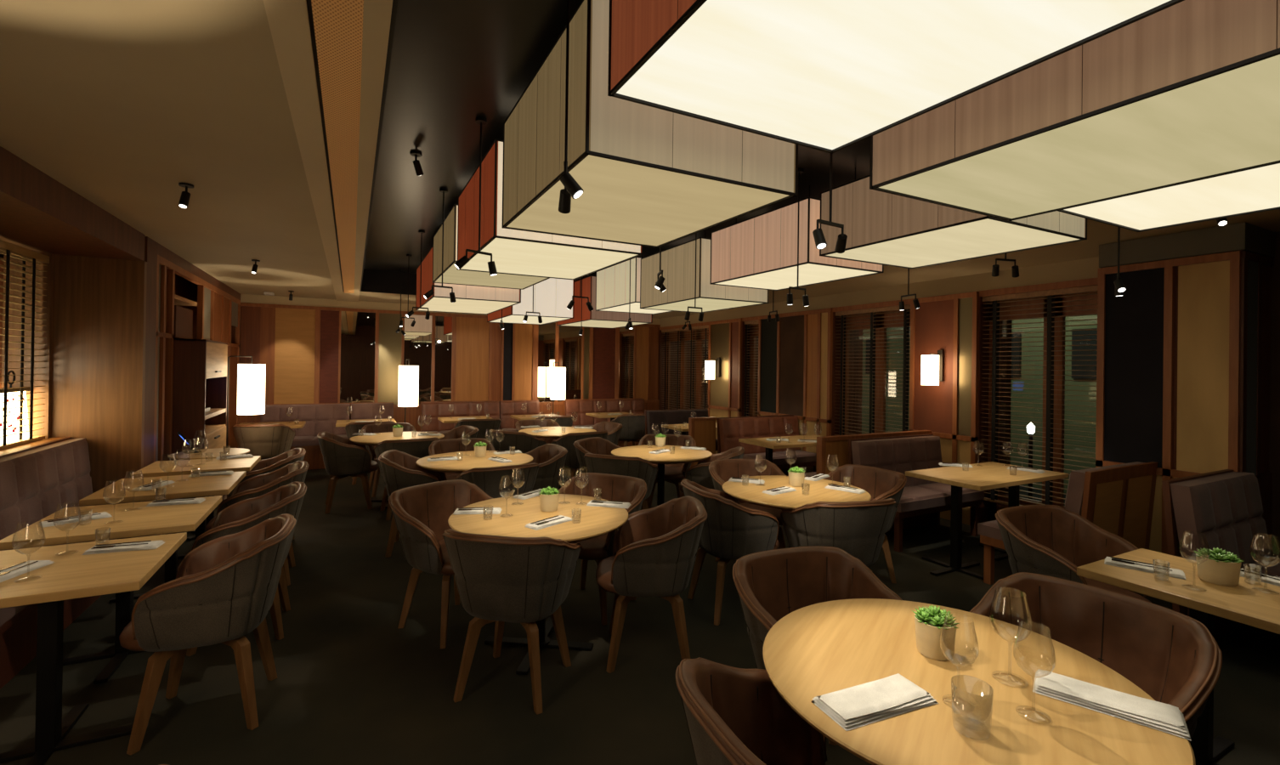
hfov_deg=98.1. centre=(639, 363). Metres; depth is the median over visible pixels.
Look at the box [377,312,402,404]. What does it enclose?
wall panel
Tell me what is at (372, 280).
trim
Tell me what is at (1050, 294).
blind
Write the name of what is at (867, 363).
window
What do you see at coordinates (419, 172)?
ceiling spotlight
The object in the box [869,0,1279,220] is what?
ceiling light
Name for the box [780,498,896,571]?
tub chair
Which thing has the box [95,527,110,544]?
tumbler
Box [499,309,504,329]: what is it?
spotlight
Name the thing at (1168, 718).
napkin
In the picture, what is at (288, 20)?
ceiling
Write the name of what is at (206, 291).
pane
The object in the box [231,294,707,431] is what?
wall
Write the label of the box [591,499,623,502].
knife
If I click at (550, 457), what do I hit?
tub chair
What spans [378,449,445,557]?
tub chair
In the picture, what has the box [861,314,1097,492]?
window glass
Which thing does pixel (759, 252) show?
ceiling light
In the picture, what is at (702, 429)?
divider
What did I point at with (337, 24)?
ceiling
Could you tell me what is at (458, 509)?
fork
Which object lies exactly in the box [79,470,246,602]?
dining table
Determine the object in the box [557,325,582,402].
wall panel
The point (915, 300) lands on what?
spotlight
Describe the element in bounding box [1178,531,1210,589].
wine glass
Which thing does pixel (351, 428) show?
tub chair
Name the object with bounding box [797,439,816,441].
napkin
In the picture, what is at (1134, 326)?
wall panel
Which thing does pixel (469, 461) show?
round table
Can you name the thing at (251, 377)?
floor lamp
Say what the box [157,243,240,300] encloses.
wall
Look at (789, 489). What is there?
napkin
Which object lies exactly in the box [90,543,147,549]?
fork
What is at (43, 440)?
sill
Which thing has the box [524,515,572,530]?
napkin
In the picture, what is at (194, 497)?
knife
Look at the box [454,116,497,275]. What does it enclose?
spotlight
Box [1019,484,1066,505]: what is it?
floor
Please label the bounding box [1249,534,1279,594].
wine glass
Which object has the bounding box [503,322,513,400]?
wall panel
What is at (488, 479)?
tub chair
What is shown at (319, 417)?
banquette
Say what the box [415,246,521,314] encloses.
ceiling light
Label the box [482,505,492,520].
tumbler
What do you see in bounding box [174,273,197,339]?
wall
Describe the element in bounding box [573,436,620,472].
tub chair
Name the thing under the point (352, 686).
floor
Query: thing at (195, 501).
napkin
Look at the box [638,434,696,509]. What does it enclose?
tub chair
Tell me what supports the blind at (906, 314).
attached to the window at (835, 345)
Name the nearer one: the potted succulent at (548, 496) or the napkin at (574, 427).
the potted succulent at (548, 496)
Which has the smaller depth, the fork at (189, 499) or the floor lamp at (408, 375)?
the fork at (189, 499)
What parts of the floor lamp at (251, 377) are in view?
lamp shade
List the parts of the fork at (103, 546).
handle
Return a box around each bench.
[645,408,717,450]
[716,414,816,475]
[804,471,816,476]
[847,434,984,552]
[977,461,1157,584]
[1161,469,1279,639]
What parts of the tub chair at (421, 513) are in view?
leg, leg, seat, leg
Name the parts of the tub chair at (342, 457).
leg, leg, leg, seat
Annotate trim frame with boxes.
[152,254,240,535]
[240,302,660,407]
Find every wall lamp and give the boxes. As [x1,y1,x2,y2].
[704,357,719,379]
[921,350,943,385]
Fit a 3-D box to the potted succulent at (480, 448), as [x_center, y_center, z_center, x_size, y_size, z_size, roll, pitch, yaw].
[-1.470,0.781,5.103,0.133,0.141,0.134,1,0,-30]
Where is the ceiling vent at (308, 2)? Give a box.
[306,0,343,291]
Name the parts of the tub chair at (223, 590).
seat, leg, leg, leg, leg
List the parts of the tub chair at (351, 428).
leg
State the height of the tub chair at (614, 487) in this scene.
0.822 m
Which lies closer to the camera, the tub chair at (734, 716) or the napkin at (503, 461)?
the tub chair at (734, 716)
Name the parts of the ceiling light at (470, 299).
panel, panel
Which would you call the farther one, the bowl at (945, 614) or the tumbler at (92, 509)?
the tumbler at (92, 509)
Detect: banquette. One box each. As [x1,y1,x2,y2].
[0,436,140,689]
[260,402,350,469]
[350,402,393,419]
[419,400,503,433]
[498,399,539,431]
[563,397,645,447]
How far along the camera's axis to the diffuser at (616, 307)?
6.90 m
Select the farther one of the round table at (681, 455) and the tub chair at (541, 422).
the tub chair at (541, 422)
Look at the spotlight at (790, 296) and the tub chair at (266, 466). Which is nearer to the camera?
the spotlight at (790, 296)
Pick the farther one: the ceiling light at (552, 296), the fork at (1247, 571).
the ceiling light at (552, 296)
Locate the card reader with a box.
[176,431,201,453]
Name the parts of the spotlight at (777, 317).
rod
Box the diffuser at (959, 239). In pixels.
[826,218,1079,267]
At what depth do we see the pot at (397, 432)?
6.40 m
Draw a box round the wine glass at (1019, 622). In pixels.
[1013,622,1056,719]
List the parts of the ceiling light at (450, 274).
panel, panel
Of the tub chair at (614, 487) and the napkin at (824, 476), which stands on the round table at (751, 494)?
the napkin at (824, 476)
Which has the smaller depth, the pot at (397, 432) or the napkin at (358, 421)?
the pot at (397, 432)
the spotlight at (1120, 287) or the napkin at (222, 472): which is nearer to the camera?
the spotlight at (1120, 287)
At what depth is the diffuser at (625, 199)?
2.38 m
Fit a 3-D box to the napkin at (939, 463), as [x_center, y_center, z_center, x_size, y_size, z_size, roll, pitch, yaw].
[2.813,0.900,4.953,0.260,0.017,0.107,1,0,19]
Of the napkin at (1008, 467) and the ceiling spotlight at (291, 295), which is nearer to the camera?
the napkin at (1008, 467)
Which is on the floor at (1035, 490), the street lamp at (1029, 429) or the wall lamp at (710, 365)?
the street lamp at (1029, 429)
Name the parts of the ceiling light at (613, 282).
panel, panel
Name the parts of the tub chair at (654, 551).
seat, leg, leg, leg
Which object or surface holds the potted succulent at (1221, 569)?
on the dining table at (1259, 608)
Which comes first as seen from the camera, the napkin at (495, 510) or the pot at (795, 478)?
the napkin at (495, 510)
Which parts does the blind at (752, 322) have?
head rail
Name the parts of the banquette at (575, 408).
seat, backrest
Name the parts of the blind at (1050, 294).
rail, head rail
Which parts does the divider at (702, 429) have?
post, rail, panel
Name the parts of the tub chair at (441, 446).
seat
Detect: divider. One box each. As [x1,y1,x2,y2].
[688,416,716,467]
[816,430,931,474]
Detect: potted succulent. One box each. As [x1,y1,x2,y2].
[392,424,403,436]
[473,441,487,457]
[538,486,559,511]
[655,433,666,447]
[787,465,805,487]
[911,605,959,660]
[1192,547,1243,586]
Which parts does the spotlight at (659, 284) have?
rod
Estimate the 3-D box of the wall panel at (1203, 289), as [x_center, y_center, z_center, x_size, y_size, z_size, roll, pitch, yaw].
[3.872,0.030,3.811,0.036,1.440,0.265,1,0,-27]
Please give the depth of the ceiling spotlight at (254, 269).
5.48 m
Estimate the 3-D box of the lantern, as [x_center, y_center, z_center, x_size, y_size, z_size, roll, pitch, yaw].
[-4.428,0.309,3.809,0.140,0.521,0.660,1,0,-27]
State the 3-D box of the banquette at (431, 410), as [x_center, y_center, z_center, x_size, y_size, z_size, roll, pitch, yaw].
[-3.019,1.128,9.489,1.324,0.942,0.620,1,0,-27]
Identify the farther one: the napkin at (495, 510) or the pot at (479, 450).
the pot at (479, 450)
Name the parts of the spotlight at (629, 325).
rod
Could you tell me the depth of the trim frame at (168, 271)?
5.16 m
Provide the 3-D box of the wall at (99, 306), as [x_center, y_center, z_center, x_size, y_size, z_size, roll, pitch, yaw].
[-4.250,0.365,4.364,0.530,2.390,0.060,1,0,-27]
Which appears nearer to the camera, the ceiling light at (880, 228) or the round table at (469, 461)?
the ceiling light at (880, 228)
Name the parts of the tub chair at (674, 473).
leg, leg, seat, leg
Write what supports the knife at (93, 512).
on the napkin at (104, 514)
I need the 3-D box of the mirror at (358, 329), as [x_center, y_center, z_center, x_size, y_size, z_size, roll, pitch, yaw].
[-4.601,-0.085,9.058,0.500,1.520,0.042,1,0,-27]
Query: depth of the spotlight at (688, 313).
4.78 m
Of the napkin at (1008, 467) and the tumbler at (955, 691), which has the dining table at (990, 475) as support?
the napkin at (1008, 467)
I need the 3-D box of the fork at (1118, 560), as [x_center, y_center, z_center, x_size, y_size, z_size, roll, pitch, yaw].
[2.169,0.870,2.402,0.195,0.003,0.022,1,0,42]
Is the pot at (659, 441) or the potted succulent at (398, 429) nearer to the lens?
the pot at (659, 441)
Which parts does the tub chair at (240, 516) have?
leg, leg, leg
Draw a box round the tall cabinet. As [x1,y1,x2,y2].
[171,338,227,498]
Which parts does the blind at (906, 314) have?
head rail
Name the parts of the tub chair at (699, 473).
seat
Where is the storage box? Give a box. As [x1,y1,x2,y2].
[173,305,192,339]
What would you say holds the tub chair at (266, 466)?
on the floor at (352, 686)
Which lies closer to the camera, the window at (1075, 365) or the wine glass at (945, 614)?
the wine glass at (945, 614)
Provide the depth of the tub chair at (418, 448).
5.69 m
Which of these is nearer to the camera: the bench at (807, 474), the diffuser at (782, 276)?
the diffuser at (782, 276)
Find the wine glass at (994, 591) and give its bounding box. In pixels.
[989,591,1032,685]
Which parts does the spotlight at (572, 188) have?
arm, rod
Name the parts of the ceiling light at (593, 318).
panel, panel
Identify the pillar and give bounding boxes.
[143,236,157,536]
[909,291,979,526]
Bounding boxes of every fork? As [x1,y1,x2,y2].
[0,560,38,576]
[47,513,101,521]
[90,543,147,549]
[152,498,193,502]
[458,509,489,510]
[535,516,564,525]
[590,501,623,504]
[1111,558,1172,571]
[1240,569,1279,580]
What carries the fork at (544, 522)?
on the napkin at (533, 526)
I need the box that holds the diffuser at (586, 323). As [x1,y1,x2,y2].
[561,319,645,328]
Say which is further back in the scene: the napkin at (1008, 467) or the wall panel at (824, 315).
the wall panel at (824, 315)
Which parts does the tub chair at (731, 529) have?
leg, leg, seat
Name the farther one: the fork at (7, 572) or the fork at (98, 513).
the fork at (98, 513)
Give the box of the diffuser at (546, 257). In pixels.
[461,237,638,278]
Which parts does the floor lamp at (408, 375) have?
lamp shade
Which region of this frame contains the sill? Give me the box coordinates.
[0,436,72,454]
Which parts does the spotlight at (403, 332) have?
rod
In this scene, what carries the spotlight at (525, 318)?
hanging from the ceiling at (453, 63)
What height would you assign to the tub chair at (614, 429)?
0.822 m
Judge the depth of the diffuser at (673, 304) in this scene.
5.56 m
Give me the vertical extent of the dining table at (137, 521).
0.747 m
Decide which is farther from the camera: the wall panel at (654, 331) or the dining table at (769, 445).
the wall panel at (654, 331)
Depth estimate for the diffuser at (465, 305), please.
6.29 m
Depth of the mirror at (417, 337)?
9.48 m
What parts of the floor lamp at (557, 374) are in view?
lamp shade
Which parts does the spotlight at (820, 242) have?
rod, arm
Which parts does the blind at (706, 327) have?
head rail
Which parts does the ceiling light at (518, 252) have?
panel, panel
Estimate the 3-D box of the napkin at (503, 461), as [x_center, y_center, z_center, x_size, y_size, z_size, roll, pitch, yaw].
[-1.233,0.844,4.894,0.260,0.017,0.107,1,0,44]
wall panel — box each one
[213,292,237,447]
[241,305,260,364]
[260,306,275,404]
[273,307,315,403]
[318,310,339,403]
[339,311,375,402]
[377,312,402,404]
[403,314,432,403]
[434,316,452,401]
[455,317,489,401]
[491,322,502,400]
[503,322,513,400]
[514,323,532,400]
[537,322,555,402]
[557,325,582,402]
[583,327,589,399]
[592,327,615,398]
[618,325,634,398]
[635,326,648,400]
[648,326,658,400]
[709,322,729,407]
[730,322,738,408]
[759,317,776,413]
[779,315,804,416]
[806,313,817,418]
[820,312,827,419]
[913,299,953,434]
[957,297,972,436]
[1104,267,1164,468]
[1176,260,1229,473]
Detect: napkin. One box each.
[0,560,55,582]
[39,511,112,527]
[81,540,164,555]
[131,480,175,490]
[146,498,205,506]
[188,470,234,476]
[215,453,253,459]
[353,432,376,435]
[355,420,374,422]
[418,433,441,436]
[426,456,458,461]
[453,507,502,514]
[487,457,512,463]
[493,450,521,454]
[512,488,542,499]
[520,424,539,427]
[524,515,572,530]
[532,429,549,432]
[573,426,593,428]
[586,500,631,508]
[649,448,670,453]
[679,446,706,450]
[728,477,764,484]
[761,486,795,495]
[766,438,789,441]
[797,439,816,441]
[804,473,829,481]
[811,673,938,730]
[825,484,866,493]
[938,462,972,467]
[1007,465,1044,473]
[1032,668,1191,740]
[1104,556,1185,579]
[1240,568,1279,586]
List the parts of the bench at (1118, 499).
leg, seat, seat rail, backrest, panel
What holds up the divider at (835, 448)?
on the floor at (352, 686)
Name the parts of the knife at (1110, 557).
blade, handle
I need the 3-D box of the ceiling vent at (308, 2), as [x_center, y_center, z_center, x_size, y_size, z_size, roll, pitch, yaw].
[-1.681,-1.018,3.011,0.013,0.025,10.900,1,0,-27]
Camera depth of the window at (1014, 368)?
9.82 m
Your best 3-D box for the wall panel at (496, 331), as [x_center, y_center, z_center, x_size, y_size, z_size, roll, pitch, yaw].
[-2.613,-0.053,10.090,0.180,1.520,0.042,1,0,-27]
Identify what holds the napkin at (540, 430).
on the round table at (552, 433)
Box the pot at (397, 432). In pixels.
[392,427,402,436]
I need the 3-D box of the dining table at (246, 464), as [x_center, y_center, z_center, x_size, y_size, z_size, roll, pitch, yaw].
[-3.588,1.194,4.540,0.730,0.747,0.600,1,0,-27]
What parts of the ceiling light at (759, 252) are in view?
panel, panel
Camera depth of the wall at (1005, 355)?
6.01 m
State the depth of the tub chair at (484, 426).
7.91 m
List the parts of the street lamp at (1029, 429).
globe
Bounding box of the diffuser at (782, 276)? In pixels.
[715,263,877,289]
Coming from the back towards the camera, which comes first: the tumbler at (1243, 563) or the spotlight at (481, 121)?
the spotlight at (481, 121)
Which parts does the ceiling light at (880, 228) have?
panel, panel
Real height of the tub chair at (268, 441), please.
0.822 m
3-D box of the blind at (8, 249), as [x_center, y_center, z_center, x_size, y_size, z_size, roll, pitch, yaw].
[-3.970,-0.121,3.200,0.060,1.360,2.120,1,0,-27]
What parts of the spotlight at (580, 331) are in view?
rod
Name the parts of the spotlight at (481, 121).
rod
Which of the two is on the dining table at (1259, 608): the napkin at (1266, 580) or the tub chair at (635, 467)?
the napkin at (1266, 580)
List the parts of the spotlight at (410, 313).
rod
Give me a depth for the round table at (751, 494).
3.77 m
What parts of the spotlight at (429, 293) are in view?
rod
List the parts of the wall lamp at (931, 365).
lamp shade, plate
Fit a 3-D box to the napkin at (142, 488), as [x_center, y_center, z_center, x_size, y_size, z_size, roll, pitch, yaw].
[-3.254,0.811,3.715,0.107,0.017,0.260,1,0,-7]
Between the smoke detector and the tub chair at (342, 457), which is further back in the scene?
the smoke detector
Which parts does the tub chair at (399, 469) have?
leg, leg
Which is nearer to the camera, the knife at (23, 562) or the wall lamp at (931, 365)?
the knife at (23, 562)
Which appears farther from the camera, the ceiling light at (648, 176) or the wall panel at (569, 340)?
the wall panel at (569, 340)
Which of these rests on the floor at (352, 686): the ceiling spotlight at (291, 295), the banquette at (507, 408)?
the banquette at (507, 408)
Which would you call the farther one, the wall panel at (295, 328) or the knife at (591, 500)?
the wall panel at (295, 328)
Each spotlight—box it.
[178,182,194,208]
[251,259,260,273]
[288,290,294,300]
[395,268,405,335]
[399,254,415,326]
[406,230,430,319]
[409,151,424,175]
[423,187,456,302]
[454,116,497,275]
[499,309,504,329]
[522,285,542,322]
[558,0,583,213]
[566,277,593,311]
[578,277,583,334]
[624,259,633,328]
[654,246,666,292]
[681,321,691,329]
[684,232,703,321]
[767,290,779,322]
[786,168,809,306]
[812,152,847,253]
[899,268,920,310]
[991,253,1019,277]
[1113,226,1126,296]
[1216,217,1228,226]
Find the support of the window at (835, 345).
in the wall at (1005, 355)
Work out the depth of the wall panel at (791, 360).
8.09 m
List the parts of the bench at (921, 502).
backrest, leg, leg, seat rail, seat, leg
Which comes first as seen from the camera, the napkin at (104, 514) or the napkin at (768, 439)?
the napkin at (104, 514)
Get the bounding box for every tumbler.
[78,509,92,525]
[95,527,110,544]
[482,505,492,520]
[572,509,581,523]
[951,674,992,738]
[1152,559,1170,580]
[1243,563,1262,584]
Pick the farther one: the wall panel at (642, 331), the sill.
the wall panel at (642, 331)
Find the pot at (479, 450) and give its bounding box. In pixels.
[474,445,487,457]
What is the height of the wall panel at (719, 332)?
1.440 m
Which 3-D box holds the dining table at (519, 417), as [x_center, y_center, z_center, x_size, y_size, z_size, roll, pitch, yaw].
[-1.692,1.239,9.187,0.760,0.747,0.620,1,0,-27]
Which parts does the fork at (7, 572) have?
handle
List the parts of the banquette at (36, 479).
seat rail, backrest, seat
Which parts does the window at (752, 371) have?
frame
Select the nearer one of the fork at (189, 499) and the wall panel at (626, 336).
the fork at (189, 499)
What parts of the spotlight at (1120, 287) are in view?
rod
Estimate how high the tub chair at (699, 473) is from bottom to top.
0.822 m
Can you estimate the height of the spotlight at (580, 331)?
0.934 m
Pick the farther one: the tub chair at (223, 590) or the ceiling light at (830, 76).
the tub chair at (223, 590)
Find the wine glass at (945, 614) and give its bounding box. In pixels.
[940,613,979,706]
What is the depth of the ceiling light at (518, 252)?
3.50 m
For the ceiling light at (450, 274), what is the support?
hanging from the ceiling at (453, 63)
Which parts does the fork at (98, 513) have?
handle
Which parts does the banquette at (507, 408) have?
seat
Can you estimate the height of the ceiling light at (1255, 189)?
0.570 m
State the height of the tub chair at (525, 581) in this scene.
0.822 m
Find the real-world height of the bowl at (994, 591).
0.134 m
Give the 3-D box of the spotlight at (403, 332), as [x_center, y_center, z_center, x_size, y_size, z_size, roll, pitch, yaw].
[-3.379,-0.869,7.840,0.076,0.929,0.213,1,0,3]
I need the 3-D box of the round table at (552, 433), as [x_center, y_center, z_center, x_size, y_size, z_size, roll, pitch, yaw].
[-1.066,1.239,7.180,1.000,0.746,1.000,1,0,-20]
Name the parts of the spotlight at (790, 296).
rod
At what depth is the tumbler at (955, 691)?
1.30 m
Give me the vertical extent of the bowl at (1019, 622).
0.122 m
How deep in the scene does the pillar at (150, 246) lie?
4.62 m
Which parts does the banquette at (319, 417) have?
backrest, seat rail, seat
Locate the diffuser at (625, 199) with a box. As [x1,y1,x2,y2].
[506,154,787,245]
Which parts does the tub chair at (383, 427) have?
leg, leg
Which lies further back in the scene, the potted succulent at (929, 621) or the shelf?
the shelf
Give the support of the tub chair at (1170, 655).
on the floor at (352, 686)
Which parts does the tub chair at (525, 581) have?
leg, leg, leg, leg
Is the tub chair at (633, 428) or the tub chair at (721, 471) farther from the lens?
the tub chair at (633, 428)
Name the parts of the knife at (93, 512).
blade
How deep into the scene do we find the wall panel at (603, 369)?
11.05 m
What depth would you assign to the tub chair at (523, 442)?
6.48 m
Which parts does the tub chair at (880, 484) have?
leg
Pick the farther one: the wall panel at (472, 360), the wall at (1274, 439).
the wall panel at (472, 360)
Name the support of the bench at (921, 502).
on the floor at (352, 686)
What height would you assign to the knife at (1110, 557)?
0.003 m
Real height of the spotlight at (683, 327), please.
0.832 m
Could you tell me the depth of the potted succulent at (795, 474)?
3.99 m
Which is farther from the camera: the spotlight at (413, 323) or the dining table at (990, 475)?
the spotlight at (413, 323)
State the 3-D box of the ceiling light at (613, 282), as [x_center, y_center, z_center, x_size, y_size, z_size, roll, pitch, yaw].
[0.073,-0.980,6.790,0.850,0.620,1.120,1,0,-27]
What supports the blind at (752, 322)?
attached to the window at (752, 371)
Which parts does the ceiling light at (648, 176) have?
panel, panel, panel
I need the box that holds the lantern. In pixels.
[0,370,30,444]
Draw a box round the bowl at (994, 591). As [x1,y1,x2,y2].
[989,591,1032,642]
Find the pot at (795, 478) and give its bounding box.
[788,470,804,487]
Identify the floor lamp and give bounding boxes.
[226,355,265,447]
[397,358,419,423]
[550,362,566,413]
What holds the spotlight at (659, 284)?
hanging from the ceiling at (453, 63)
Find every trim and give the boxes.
[174,294,197,305]
[359,0,416,294]
[707,318,742,417]
[757,308,832,472]
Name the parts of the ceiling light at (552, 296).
panel, panel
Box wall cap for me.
[1098,221,1275,267]
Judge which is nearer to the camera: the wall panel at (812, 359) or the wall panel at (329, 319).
the wall panel at (812, 359)
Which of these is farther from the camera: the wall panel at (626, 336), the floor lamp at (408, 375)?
the wall panel at (626, 336)
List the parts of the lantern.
ring handle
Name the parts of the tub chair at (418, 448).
leg, leg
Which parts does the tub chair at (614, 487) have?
leg, seat, leg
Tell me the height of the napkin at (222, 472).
0.017 m
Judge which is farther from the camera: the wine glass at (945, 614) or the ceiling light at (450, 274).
the ceiling light at (450, 274)
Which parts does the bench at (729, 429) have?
backrest, seat, seat rail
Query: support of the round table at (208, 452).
on the floor at (352, 686)
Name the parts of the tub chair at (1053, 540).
seat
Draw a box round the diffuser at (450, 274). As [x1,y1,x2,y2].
[435,263,546,288]
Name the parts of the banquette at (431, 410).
seat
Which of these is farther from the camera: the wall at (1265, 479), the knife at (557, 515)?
the wall at (1265, 479)
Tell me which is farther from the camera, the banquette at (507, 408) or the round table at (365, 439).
the banquette at (507, 408)
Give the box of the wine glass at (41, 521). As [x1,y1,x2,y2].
[11,521,45,581]
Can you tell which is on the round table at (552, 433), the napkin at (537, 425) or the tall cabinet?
the napkin at (537, 425)
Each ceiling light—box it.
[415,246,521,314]
[432,203,549,289]
[456,138,643,280]
[487,277,574,324]
[501,0,798,248]
[557,275,652,328]
[595,254,672,314]
[607,0,1184,153]
[640,230,768,312]
[709,185,883,290]
[819,167,1087,269]
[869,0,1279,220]
[1057,163,1279,232]
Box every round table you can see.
[167,447,249,540]
[349,431,444,508]
[416,450,533,473]
[447,493,628,674]
[518,426,596,490]
[611,445,712,505]
[722,475,871,548]
[762,598,1195,764]
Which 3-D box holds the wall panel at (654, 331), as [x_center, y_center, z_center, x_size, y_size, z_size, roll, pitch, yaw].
[0.275,-0.007,11.590,0.230,1.520,0.042,1,0,-27]
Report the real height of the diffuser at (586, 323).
0.006 m
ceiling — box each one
[0,0,336,299]
[262,0,392,301]
[311,0,363,293]
[358,208,1279,318]
[363,0,870,281]
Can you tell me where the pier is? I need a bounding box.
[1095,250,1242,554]
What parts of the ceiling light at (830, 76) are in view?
panel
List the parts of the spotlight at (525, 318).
rod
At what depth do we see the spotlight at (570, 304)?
4.64 m
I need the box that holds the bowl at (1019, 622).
[1013,622,1056,678]
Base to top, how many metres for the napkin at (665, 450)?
0.017 m
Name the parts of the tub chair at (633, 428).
leg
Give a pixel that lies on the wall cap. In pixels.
(1245, 236)
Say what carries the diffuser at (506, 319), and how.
attached to the ceiling light at (552, 296)
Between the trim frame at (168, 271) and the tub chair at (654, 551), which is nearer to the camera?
the tub chair at (654, 551)
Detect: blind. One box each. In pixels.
[0,239,49,449]
[661,325,708,409]
[743,320,758,416]
[833,304,910,435]
[980,285,1097,505]
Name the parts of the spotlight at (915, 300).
rod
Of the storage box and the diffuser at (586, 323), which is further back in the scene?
the diffuser at (586, 323)
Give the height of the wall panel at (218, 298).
2.440 m
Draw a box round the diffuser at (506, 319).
[489,315,570,323]
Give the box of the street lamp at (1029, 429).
[1026,422,1035,498]
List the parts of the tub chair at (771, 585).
leg, leg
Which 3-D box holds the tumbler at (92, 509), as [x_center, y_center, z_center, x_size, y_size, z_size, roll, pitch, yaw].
[-2.843,0.786,2.844,0.052,0.070,0.052,1,0,-27]
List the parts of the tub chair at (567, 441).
leg, leg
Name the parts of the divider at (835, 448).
post, panel, rail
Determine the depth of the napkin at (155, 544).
2.47 m
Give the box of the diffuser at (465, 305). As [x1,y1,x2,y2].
[418,297,516,313]
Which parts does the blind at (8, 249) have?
rail, head rail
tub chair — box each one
[118,513,295,755]
[177,481,306,656]
[205,460,309,586]
[217,447,305,539]
[232,424,295,460]
[317,431,379,513]
[345,420,396,484]
[360,422,416,497]
[373,437,440,520]
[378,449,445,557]
[388,479,493,648]
[428,438,494,480]
[440,424,478,440]
[441,528,582,714]
[453,462,539,498]
[454,418,501,444]
[488,429,547,453]
[515,419,561,481]
[524,443,567,490]
[536,415,574,426]
[550,430,608,489]
[557,472,646,625]
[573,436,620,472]
[575,421,623,475]
[583,453,658,509]
[595,495,707,673]
[611,413,645,447]
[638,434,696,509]
[675,656,827,764]
[679,446,745,492]
[680,479,779,625]
[708,458,786,561]
[732,545,902,750]
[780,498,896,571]
[822,464,906,583]
[969,572,1222,741]
[995,504,1152,603]
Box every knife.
[0,561,26,572]
[44,512,97,521]
[95,540,151,545]
[155,497,195,500]
[458,507,487,508]
[530,515,558,523]
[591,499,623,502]
[1110,556,1170,568]
[1242,567,1279,577]
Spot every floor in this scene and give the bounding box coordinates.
[0,468,1279,764]
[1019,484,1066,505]
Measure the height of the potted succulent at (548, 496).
0.141 m
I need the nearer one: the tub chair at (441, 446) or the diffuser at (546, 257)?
the diffuser at (546, 257)
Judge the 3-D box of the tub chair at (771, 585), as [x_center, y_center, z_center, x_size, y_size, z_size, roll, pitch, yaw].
[0.709,1.208,2.123,0.642,0.822,0.609,1,0,-20]
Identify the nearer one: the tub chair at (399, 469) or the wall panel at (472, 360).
the tub chair at (399, 469)
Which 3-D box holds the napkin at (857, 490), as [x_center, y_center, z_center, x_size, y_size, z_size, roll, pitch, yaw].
[1.440,0.877,3.901,0.260,0.017,0.107,1,0,44]
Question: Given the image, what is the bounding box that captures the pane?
[154,264,237,535]
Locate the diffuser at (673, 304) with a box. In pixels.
[645,298,761,311]
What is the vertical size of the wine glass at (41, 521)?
0.219 m
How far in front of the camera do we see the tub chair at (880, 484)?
4.34 m
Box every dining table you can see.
[0,495,222,684]
[0,532,186,764]
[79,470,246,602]
[130,455,260,558]
[232,420,305,430]
[335,418,396,475]
[437,415,491,423]
[510,413,559,420]
[585,412,632,421]
[661,422,717,479]
[738,434,821,471]
[905,461,1068,579]
[1076,548,1279,764]
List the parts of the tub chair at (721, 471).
seat, leg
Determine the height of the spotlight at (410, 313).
0.879 m
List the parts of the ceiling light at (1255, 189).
edge frame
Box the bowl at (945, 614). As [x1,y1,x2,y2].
[940,613,979,667]
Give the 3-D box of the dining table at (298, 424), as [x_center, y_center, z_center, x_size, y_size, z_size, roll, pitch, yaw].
[-4.975,1.187,7.482,0.760,0.747,0.620,1,0,-27]
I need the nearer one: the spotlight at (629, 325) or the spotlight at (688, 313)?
the spotlight at (688, 313)
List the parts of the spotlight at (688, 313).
rod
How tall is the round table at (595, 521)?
0.746 m
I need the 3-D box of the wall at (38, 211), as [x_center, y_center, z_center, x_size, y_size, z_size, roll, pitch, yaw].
[-2.638,-0.928,0.909,0.890,0.210,8.050,1,0,-27]
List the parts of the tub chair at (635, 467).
leg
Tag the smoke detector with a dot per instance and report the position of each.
(269, 293)
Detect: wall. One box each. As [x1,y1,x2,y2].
[0,146,145,260]
[50,254,147,537]
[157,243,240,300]
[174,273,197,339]
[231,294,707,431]
[659,256,1100,327]
[709,291,1012,525]
[1100,249,1270,552]
[1239,251,1274,556]
[1268,231,1279,557]
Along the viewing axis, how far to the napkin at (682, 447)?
5.73 m
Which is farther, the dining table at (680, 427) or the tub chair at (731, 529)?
the dining table at (680, 427)
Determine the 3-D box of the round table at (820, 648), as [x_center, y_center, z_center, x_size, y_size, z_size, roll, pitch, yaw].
[0.853,1.242,1.562,1.000,0.746,1.000,1,0,-17]
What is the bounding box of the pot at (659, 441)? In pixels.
[655,436,665,447]
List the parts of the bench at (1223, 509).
backrest, seat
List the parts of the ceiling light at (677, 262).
panel, panel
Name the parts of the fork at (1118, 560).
handle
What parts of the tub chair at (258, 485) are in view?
seat, leg, leg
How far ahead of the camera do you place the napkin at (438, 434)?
6.53 m
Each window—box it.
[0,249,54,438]
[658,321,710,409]
[741,316,758,416]
[831,298,912,436]
[865,338,872,373]
[977,277,1097,523]
[1011,331,1021,377]
[1071,328,1097,379]
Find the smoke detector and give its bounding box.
[263,291,274,295]
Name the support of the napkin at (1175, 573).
on the dining table at (1259, 608)
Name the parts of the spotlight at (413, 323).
rod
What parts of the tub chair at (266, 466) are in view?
seat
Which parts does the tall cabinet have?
door, door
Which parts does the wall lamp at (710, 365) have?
lamp shade, plate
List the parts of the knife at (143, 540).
blade, handle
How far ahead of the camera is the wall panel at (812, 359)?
7.74 m
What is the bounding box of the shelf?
[204,407,226,436]
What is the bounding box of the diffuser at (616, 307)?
[601,302,668,313]
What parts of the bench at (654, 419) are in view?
backrest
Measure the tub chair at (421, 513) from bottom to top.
0.822 m
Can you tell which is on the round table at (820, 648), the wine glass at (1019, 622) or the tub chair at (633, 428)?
the wine glass at (1019, 622)

